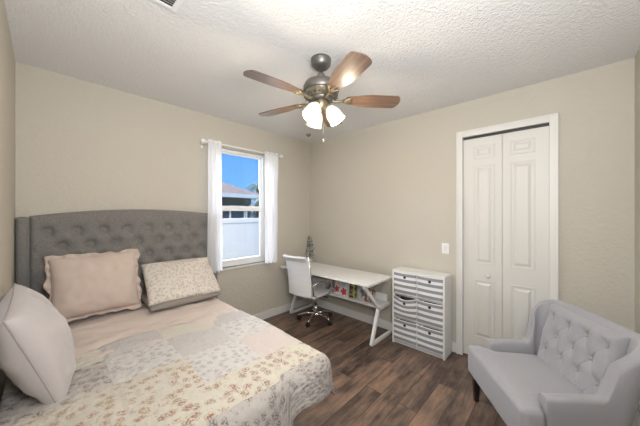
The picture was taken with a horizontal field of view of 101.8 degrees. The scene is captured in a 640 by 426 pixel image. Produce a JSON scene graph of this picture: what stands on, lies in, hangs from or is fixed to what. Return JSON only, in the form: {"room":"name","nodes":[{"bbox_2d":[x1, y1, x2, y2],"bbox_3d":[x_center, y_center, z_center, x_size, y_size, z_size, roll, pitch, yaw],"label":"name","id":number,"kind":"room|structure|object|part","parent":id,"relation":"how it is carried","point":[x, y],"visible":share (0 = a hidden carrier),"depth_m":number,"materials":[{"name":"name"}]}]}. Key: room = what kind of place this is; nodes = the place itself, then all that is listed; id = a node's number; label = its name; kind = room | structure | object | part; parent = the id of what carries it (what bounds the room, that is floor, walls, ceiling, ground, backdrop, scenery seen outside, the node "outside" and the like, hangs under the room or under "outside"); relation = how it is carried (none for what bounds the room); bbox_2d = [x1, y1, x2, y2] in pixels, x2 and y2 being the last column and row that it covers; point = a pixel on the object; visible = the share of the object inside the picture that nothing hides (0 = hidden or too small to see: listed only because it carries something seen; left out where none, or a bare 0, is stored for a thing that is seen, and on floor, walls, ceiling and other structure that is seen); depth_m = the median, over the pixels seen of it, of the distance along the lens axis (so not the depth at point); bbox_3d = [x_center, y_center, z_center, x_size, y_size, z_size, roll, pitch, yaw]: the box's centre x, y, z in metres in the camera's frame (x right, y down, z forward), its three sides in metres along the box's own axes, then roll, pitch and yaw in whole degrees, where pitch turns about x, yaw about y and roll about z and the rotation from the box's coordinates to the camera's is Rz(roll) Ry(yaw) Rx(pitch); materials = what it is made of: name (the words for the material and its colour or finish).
{"room":"bedroom","nodes":[
{"label":"bedroom","id":0,"kind":"room"},
{"bbox_2d":[0,0,14,402],"bbox_3d":[-1.033,0.150,0.692,3.435,2.420,0.140,0,0,43],"label":"wall","id":1,"kind":"structure","parent":0,"point":[7,59],"depth_m":1.38,"materials":[{"name":"beige paint"}]},
{"bbox_2d":[15,62,309,314],"bbox_3d":[-1.149,0.150,2.976,0.140,2.420,3.032,0,0,43],"label":"wall","id":2,"kind":"structure","parent":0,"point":[80,145],"depth_m":2.33,"materials":[{"name":"beige paint"}]},
{"bbox_2d":[200,138,282,157],"bbox_3d":[-0.886,-0.726,3.023,0.178,0.065,1.044,0,0,43],"label":"curtain rod","id":3,"kind":"object","parent":2,"relation":"attached to","point":[203,141],"visible":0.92,"depth_m":2.85,"materials":[{"name":"brushed nickel metal"}]},
{"bbox_2d":[207,139,222,272],"bbox_3d":[-1.092,-0.067,2.708,0.048,1.382,0.169,0,0,43],"label":"curtain","id":4,"kind":"object","parent":3,"relation":"hanging from","point":[215,220],"visible":0.98,"depth_m":2.70,"materials":[{"name":"white fabric"}]},
{"bbox_2d":[265,151,277,263],"bbox_3d":[-0.599,-0.066,3.232,0.051,1.373,0.215,0,0,43],"label":"curtain","id":5,"kind":"object","parent":3,"relation":"hanging from","point":[271,161],"visible":1,"depth_m":3.21,"materials":[{"name":"white fabric"}]},
{"bbox_2d":[220,148,264,270],"bbox_3d":[-0.969,-0.045,3.136,0.133,1.385,0.703,0,0,43],"label":"window","id":6,"kind":"structure","parent":2,"relation":"attached to","point":[246,260],"depth_m":3.31,"materials":[{"name":"white plastic"}]},
{"bbox_3d":[-0.996,-0.369,3.163,0.027,0.674,0.639,0,0,43],"label":"sash","id":7,"kind":"part","parent":6,"relation":"part of","materials":[{"name":"white plastic"}]},
{"bbox_3d":[-0.973,0.262,3.141,0.032,0.663,0.639,0,0,43],"label":"sash","id":8,"kind":"part","parent":6,"relation":"part of","materials":[{"name":"white plastic"}]},
{"bbox_3d":[-0.940,0.636,3.109,0.053,0.022,0.703,0,0,43],"label":"sill","id":9,"kind":"part","parent":6,"relation":"part of","materials":[{"name":"white paint"}]},
{"bbox_2d":[252,298,309,319],"bbox_3d":[-1.141,1.311,2.872,0.014,0.098,2.892,0,0,43],"label":"baseboard","id":10,"kind":"structure","parent":2,"relation":"attached to","point":[275,311],"depth_m":3.50,"materials":[{"name":"white paint"}]},
{"bbox_2d":[4,0,639,142],"bbox_3d":[0.265,-1.120,2.075,3.435,0.120,3.932,0,0,43],"label":"ceiling","id":11,"kind":"structure","parent":0,"point":[432,55],"depth_m":1.64,"materials":[{"name":"white paint"}]},
{"bbox_2d":[152,0,183,12],"bbox_3d":[-0.782,-1.056,1.211,0.180,0.008,0.260,0,0,43],"label":"ceiling vent","id":12,"kind":"object","parent":11,"relation":"in","point":[173,5],"visible":1,"depth_m":1.31,"materials":[{"name":"white plastic"}]},
{"bbox_2d":[243,51,399,142],"bbox_3d":[-0.024,-0.771,1.787,1.062,0.578,1.050,0,0,43],"label":"ceiling fan","id":13,"kind":"object","parent":11,"relation":"hanging from","point":[320,90],"visible":1,"depth_m":1.73,"materials":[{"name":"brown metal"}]},
{"bbox_3d":[-0.268,-0.782,1.562,0.387,0.032,0.135,0,0,-40],"label":"blade","id":14,"kind":"part","parent":13,"relation":"part of","materials":[{"name":"brown wood"}]},
{"bbox_3d":[-0.300,-0.782,1.986,0.387,0.032,0.135,0,0,32],"label":"blade","id":15,"kind":"part","parent":13,"relation":"part of","materials":[{"name":"brown wood"}]},
{"bbox_3d":[-0.048,-0.671,1.714,0.115,0.140,0.132,0,0,43],"label":"lamp shade","id":16,"kind":"part","parent":13,"relation":"part of","materials":[{"name":"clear glass"}]},
{"bbox_3d":[-0.036,-0.671,1.888,0.131,0.140,0.119,0,0,43],"label":"lamp shade","id":17,"kind":"part","parent":13,"relation":"part of","materials":[{"name":"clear glass"}]},
{"bbox_2d":[304,85,337,102],"bbox_3d":[0.007,-0.811,1.796,0.236,0.026,0.236,0,0,43],"label":"motor housing","id":18,"kind":"object","parent":13,"relation":"attached to","point":[311,90],"depth_m":1.72,"materials":[{"name":"grey metal"}]},
{"bbox_3d":[0.024,-0.588,1.797,0.010,0.212,0.010,0,0,43],"label":"pull chain","id":19,"kind":"part","parent":13,"relation":"part of","materials":[{"name":"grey metal"}]},
{"bbox_3d":[0.093,-0.782,2.148,0.135,0.032,0.387,0,0,14],"label":"blade","id":20,"kind":"part","parent":13,"relation":"part of","materials":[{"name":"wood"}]},
{"bbox_3d":[0.110,-0.671,1.795,0.126,0.140,0.126,0,0,43],"label":"lamp shade","id":21,"kind":"part","parent":13,"relation":"part of","materials":[{"name":"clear glass"}]},
{"bbox_3d":[0.144,-0.782,1.462,0.135,0.032,0.387,0,0,-22],"label":"blade","id":22,"kind":"part","parent":13,"relation":"part of","materials":[{"name":"brown wood"}]},
{"bbox_3d":[0.368,-0.782,1.824,0.387,0.032,0.135,0,0,-4],"label":"blade","id":23,"kind":"part","parent":13,"relation":"part of","materials":[{"name":"brown wood"}]},
{"bbox_2d":[263,303,506,425],"bbox_3d":[0.265,1.420,2.075,3.435,0.120,3.932,0,0,43],"label":"floor","id":24,"kind":"structure","parent":0,"point":[386,383],"depth_m":2.07,"materials":[{"name":"brown wood"}]},
{"bbox_2d":[15,209,217,303],"bbox_3d":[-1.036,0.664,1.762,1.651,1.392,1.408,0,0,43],"label":"headboard","id":25,"kind":"object","parent":24,"relation":"on","point":[158,235],"visible":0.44,"depth_m":2.12,"materials":[{"name":"grey fabric"}]},
{"bbox_3d":[-1.021,0.942,1.610,1.575,0.253,1.135,0,0,43],"label":"mattress","id":26,"kind":"object","parent":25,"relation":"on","visible":0},
{"bbox_2d":[15,297,237,390],"bbox_3d":[-1.232,0.915,1.882,0.840,0.323,1.258,0,0,43],"label":"sheet","id":27,"kind":"object","parent":26,"relation":"on","point":[92,332],"visible":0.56,"depth_m":1.84,"materials":[{"name":"beige fabric"}]},
{"bbox_2d":[43,249,142,322],"bbox_3d":[-1.630,0.521,1.907,0.238,0.462,0.553,0,0,43],"label":"pillow","id":28,"kind":"object","parent":27,"relation":"on","point":[79,286],"visible":0.87,"depth_m":1.84,"materials":[{"name":"beige fabric"}]},
{"bbox_2d":[141,292,220,310],"bbox_3d":[-1.205,0.712,2.259,0.369,0.106,0.567,0,0,43],"label":"pillow","id":29,"kind":"object","parent":27,"relation":"on","point":[182,301],"visible":0.31,"depth_m":2.10,"materials":[{"name":"grey fabric"}]},
{"bbox_2d":[141,257,220,305],"bbox_3d":[-1.206,0.573,2.278,0.560,0.288,0.335,0,0,-44],"label":"pillow","id":30,"kind":"object","parent":29,"relation":"on","point":[175,279],"visible":0.97,"depth_m":2.20,"materials":[{"name":"beige fabric"}]},
{"bbox_2d":[0,310,334,425],"bbox_3d":[-0.658,1.010,1.347,1.129,0.503,1.306,0,0,43],"label":"quilt","id":31,"kind":"object","parent":26,"relation":"on","point":[240,369],"visible":0.92,"depth_m":1.22,"materials":[{"name":"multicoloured fabric"}]},
{"bbox_2d":[0,283,75,404],"bbox_3d":[-1.301,0.582,1.192,0.573,0.457,0.259,0,0,43],"label":"pillow","id":32,"kind":"object","parent":31,"relation":"on","point":[37,351],"visible":0.98,"depth_m":1.05,"materials":[{"name":"grey fabric"}]},
{"bbox_2d":[283,254,332,327],"bbox_3d":[-0.099,0.925,3.203,0.505,0.870,0.693,0,0,37],"label":"office chair","id":33,"kind":"object","parent":24,"relation":"on","point":[300,280],"visible":0.98,"depth_m":3.02,"materials":[{"name":"white leather"}]},
{"bbox_3d":[-0.272,0.728,3.007,0.354,0.475,0.157,0,0,37],"label":"backrest","id":34,"kind":"part","parent":33,"relation":"part of","materials":[{"name":"white leather"}]},
{"bbox_3d":[-0.071,1.003,3.273,0.364,0.075,0.470,0,0,37],"label":"seat","id":35,"kind":"part","parent":33,"relation":"part of","materials":[{"name":"white leather"}]},
{"bbox_3d":[-0.035,0.752,3.034,0.022,0.524,0.338,0,0,35],"label":"rail","id":36,"kind":"part","parent":33,"relation":"part of","materials":[{"name":"silver metal"}]},
{"bbox_3d":[0.036,0.895,3.083,0.045,0.197,0.361,0,0,39],"label":"armrest","id":37,"kind":"part","parent":33,"relation":"part of","materials":[{"name":"silver metal"}]},
{"bbox_2d":[280,262,391,346],"bbox_3d":[0.165,1.029,3.181,1.365,0.662,0.586,0,0,43],"label":"desk","id":38,"kind":"object","parent":24,"relation":"on","point":[365,279],"visible":0.7,"depth_m":2.91,"materials":[{"name":"white laminate"}]},
{"bbox_2d":[305,237,314,262],"bbox_3d":[-0.143,0.506,3.655,0.168,0.383,0.162,0,0,43],"label":"potted tree","id":39,"kind":"object","parent":38,"relation":"on","point":[308,238],"visible":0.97,"depth_m":3.65,"materials":[{"name":"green plant"}]},
{"bbox_2d":[325,278,334,292],"bbox_3d":[0.135,0.889,3.289,0.145,0.205,0.046,0,0,43],"label":"picture book","id":40,"kind":"object","parent":38,"relation":"on","point":[328,283],"visible":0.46,"depth_m":3.28,"materials":[{"name":"white paper"}]},
{"bbox_2d":[334,280,349,296],"bbox_3d":[0.269,0.894,3.154,0.215,0.195,0.044,0,0,43],"label":"picture book","id":41,"kind":"object","parent":38,"relation":"on","point":[341,288],"visible":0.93,"depth_m":3.14,"materials":[{"name":"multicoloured paper"}]},
{"bbox_2d":[312,277,386,300],"bbox_3d":[0.308,0.953,3.344,1.226,0.075,0.013,0,0,43],"label":"shelf","id":42,"kind":"object","parent":38,"relation":"attached to","point":[379,296],"depth_m":3.01,"materials":[{"name":"white laminate"}]},
{"bbox_2d":[313,282,387,307],"bbox_3d":[0.233,0.999,3.265,1.226,0.018,0.255,0,0,43],"label":"shelf","id":43,"kind":"object","parent":38,"relation":"attached to","point":[381,301],"depth_m":2.98,"materials":[{"name":"white laminate"}]},
{"bbox_2d":[349,284,356,298],"bbox_3d":[0.386,0.884,3.041,0.090,0.216,0.044,0,0,43],"label":"picture book","id":44,"kind":"object","parent":38,"relation":"on","point":[353,288],"visible":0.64,"depth_m":3.03,"materials":[{"name":"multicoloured paper"}]},
{"bbox_2d":[356,286,365,300],"bbox_3d":[0.472,0.902,2.972,0.110,0.179,0.044,0,0,43],"label":"magazine","id":45,"kind":"object","parent":38,"relation":"on","point":[361,293],"visible":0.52,"depth_m":2.97,"materials":[{"name":"white paper"}]},
{"bbox_2d":[365,288,375,303],"bbox_3d":[0.557,0.917,2.883,0.115,0.150,0.042,0,0,43],"label":"picture book","id":46,"kind":"object","parent":38,"relation":"on","point":[372,291],"visible":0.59,"depth_m":2.87,"materials":[{"name":"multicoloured paper"}]},
{"bbox_2d":[392,266,451,360],"bbox_3d":[1.028,0.978,2.647,0.525,0.765,0.212,0,0,43],"label":"storage cabinet","id":47,"kind":"object","parent":24,"relation":"on","point":[447,277],"visible":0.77,"depth_m":2.50,"materials":[{"name":"white laminate"}]},
{"bbox_3d":[0.843,0.987,2.821,0.018,0.747,0.212,0,0,43],"label":"panel","id":48,"kind":"part","parent":47,"relation":"part of","materials":[{"name":"white laminate"}]},
{"bbox_2d":[394,317,416,346],"bbox_3d":[0.926,1.217,2.724,0.240,0.231,0.193,0,0,43],"label":"fabric bin","id":49,"kind":"object","parent":47,"relation":"on","point":[405,331],"visible":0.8,"depth_m":2.65,"materials":[{"name":"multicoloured fabric"}]},
{"bbox_2d":[394,294,416,322],"bbox_3d":[0.924,0.972,2.721,0.240,0.231,0.202,0,0,43],"label":"fabric bin","id":50,"kind":"object","parent":47,"relation":"in","point":[405,307],"visible":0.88,"depth_m":2.65,"materials":[{"name":"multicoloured fabric"}]},
{"bbox_2d":[394,271,416,297],"bbox_3d":[0.926,0.727,2.724,0.240,0.231,0.193,0,0,43],"label":"fabric bin","id":51,"kind":"object","parent":47,"relation":"on","point":[405,284],"visible":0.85,"depth_m":2.65,"materials":[{"name":"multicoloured fabric"}]},
{"bbox_2d":[394,293,442,304],"bbox_3d":[1.030,0.846,2.649,0.489,0.012,0.196,0,0,43],"label":"shelf","id":52,"kind":"object","parent":47,"relation":"attached to","point":[394,293],"depth_m":2.56,"materials":[{"name":"white laminate"}]},
{"bbox_2d":[394,316,442,330],"bbox_3d":[1.030,1.091,2.649,0.489,0.012,0.196,0,0,43],"label":"shelf","id":53,"kind":"object","parent":47,"relation":"attached to","point":[394,316],"depth_m":2.55,"materials":[{"name":"white laminate"}]},
{"bbox_2d":[395,340,442,357],"bbox_3d":[1.030,1.336,2.649,0.489,0.012,0.196,0,0,43],"label":"shelf","id":54,"kind":"object","parent":47,"relation":"attached to","point":[395,340],"depth_m":2.57,"materials":[{"name":"white laminate"}]},
{"bbox_3d":[1.028,0.604,2.647,0.525,0.018,0.212,0,0,43],"label":"panel","id":55,"kind":"part","parent":47,"relation":"part of","materials":[{"name":"white laminate"}]},
{"bbox_2d":[417,324,442,356],"bbox_3d":[1.109,1.217,2.553,0.240,0.231,0.193,0,0,43],"label":"fabric bin","id":56,"kind":"object","parent":47,"relation":"on","point":[429,339],"visible":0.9,"depth_m":2.48,"materials":[{"name":"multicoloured fabric"}]},
{"bbox_2d":[417,299,442,329],"bbox_3d":[1.109,0.972,2.553,0.240,0.231,0.193,0,0,43],"label":"fabric bin","id":57,"kind":"object","parent":47,"relation":"in","point":[430,314],"visible":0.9,"depth_m":2.48,"materials":[{"name":"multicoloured fabric"}]},
{"bbox_2d":[417,275,442,303],"bbox_3d":[1.109,0.727,2.553,0.240,0.231,0.193,0,0,43],"label":"fabric bin","id":58,"kind":"object","parent":47,"relation":"in","point":[428,288],"visible":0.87,"depth_m":2.48,"materials":[{"name":"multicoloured fabric"}]},
{"bbox_3d":[1.213,0.987,2.474,0.018,0.747,0.212,0,0,43],"label":"panel","id":59,"kind":"part","parent":47,"relation":"part of","materials":[{"name":"white laminate"}]},
{"bbox_2d":[468,299,639,425],"bbox_3d":[1.340,0.977,1.565,0.597,0.766,0.732,0,0,9],"label":"loveseat","id":60,"kind":"object","parent":24,"relation":"on","point":[573,365],"visible":1,"depth_m":1.43,"materials":[{"name":"grey fabric"}]},
{"bbox_3d":[1.132,1.265,1.885,0.044,0.190,0.044,0,0,9],"label":"leg","id":61,"kind":"part","parent":60,"relation":"part of","materials":[{"name":"brown wood"}]},
{"bbox_3d":[1.253,1.073,1.578,0.420,0.203,0.670,0,0,9],"label":"seat","id":62,"kind":"part","parent":60,"relation":"part of","materials":[{"name":"grey fabric"}]},
{"bbox_2d":[474,347,583,407],"bbox_3d":[1.258,0.963,1.577,0.390,0.026,0.610,0,0,9],"label":"seat cushion","id":63,"kind":"object","parent":60,"relation":"on","point":[522,373],"depth_m":1.53,"materials":[{"name":"grey fabric"}]},
{"bbox_2d":[537,304,629,394],"bbox_3d":[1.504,0.796,1.540,0.134,0.357,0.494,0,0,9],"label":"backrest","id":64,"kind":"object","parent":60,"relation":"on","point":[579,346],"depth_m":1.48,"materials":[{"name":"grey fabric"}]},
{"bbox_2d":[632,409,639,425],"bbox_3d":[1.758,1.214,1.516,0.176,0.288,0.174,0,0,-6],"label":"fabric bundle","id":65,"kind":"object","parent":24,"relation":"on","point":[636,422],"visible":0.09,"depth_m":1.45,"materials":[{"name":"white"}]},
{"bbox_2d":[310,58,634,341],"bbox_3d":[1.042,0.150,2.903,3.155,2.420,0.140,0,0,43],"label":"wall","id":66,"kind":"structure","parent":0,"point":[383,196],"depth_m":2.55,"materials":[{"name":"beige paint"}]},
{"bbox_2d":[310,299,455,352],"bbox_3d":[0.994,1.311,2.842,3.141,0.098,0.014,0,0,43],"label":"baseboard","id":67,"kind":"structure","parent":66,"relation":"attached to","point":[369,319],"depth_m":3.33,"materials":[{"name":"white paint"}]},
{"bbox_2d":[442,243,448,253],"bbox_3d":[1.252,0.355,2.600,0.068,0.104,0.014,0,0,43],"label":"light switch","id":68,"kind":"object","parent":66,"relation":"attached to","point":[445,246],"visible":1,"depth_m":2.60,"materials":[{"name":"white plastic"}]},
{"bbox_2d":[463,123,548,353],"bbox_3d":[1.611,0.312,2.295,0.626,2.071,0.092,0,0,43],"label":"door","id":69,"kind":"structure","parent":66,"relation":"attached to","point":[506,173],"depth_m":2.28,"materials":[{"name":"white wood"}]},
{"bbox_2d":[456,113,558,354],"bbox_3d":[1.591,0.290,2.275,0.730,2.140,0.024,0,0,43],"label":"door frame","id":70,"kind":"structure","parent":66,"relation":"attached to","point":[552,119],"depth_m":2.21,"materials":[{"name":"white paint"}]},
{"bbox_2d":[635,47,639,411],"bbox_3d":[1.254,0.150,0.721,0.140,2.420,3.032,0,0,43],"label":"wall","id":71,"kind":"structure","parent":0,"point":[637,56],"depth_m":1.70,"materials":[{"name":"beige paint"}]},
{"label":"outside","id":72,"kind":"structure","parent":0,"visible":0},
{"bbox_3d":[-12.312,1.760,21.656,41.705,0.200,65.000,0,0,43],"label":"ground","id":73,"kind":"structure","parent":72,"visible":0},
{"bbox_2d":[222,182,258,217],"bbox_3d":[-11.113,-0.830,12.460,10.038,4.700,13.230,0,0,43],"label":"house","id":74,"kind":"structure","parent":73,"relation":"on","point":[232,195],"depth_m":13.22,"materials":[{"name":"grey paint"}]},
{"bbox_3d":[-4.227,0.120,13.316,0.030,0.840,0.700,0,0,43],"label":"pane","id":75,"kind":"part","parent":74,"relation":"part of","materials":[{"name":"grey"}]},
{"bbox_2d":[223,218,258,259],"bbox_3d":[-1.865,0.875,5.683,0.154,1.570,12.000,0,0,43],"label":"fence","id":76,"kind":"object","parent":73,"relation":"on","point":[240,235],"visible":0.04,"depth_m":5.76,"materials":[{"name":"white plastic"}]},
{"bbox_3d":[-1.865,0.168,5.683,0.080,0.105,12.000,0,0,43],"label":"rail","id":77,"kind":"part","parent":76,"relation":"part of","materials":[{"name":"white plastic"}]},
{"bbox_2d":[246,183,258,215],"bbox_3d":[-4.510,-0.322,18.526,2.456,4.073,2.442,0,0,8],"label":"palm tree","id":78,"kind":"object","parent":73,"relation":"on","point":[254,185],"visible":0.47,"depth_m":18.37,"materials":[{"name":"green plant"}]},
{"bbox_2d":[251,199,258,217],"bbox_3d":[-3.389,0.159,15.752,1.610,3.002,1.621,0,0,43],"label":"shrub","id":79,"kind":"object","parent":73,"relation":"on","point":[253,214],"visible":0.08,"depth_m":15.31,"materials":[{"name":"green plant"}]}
]}

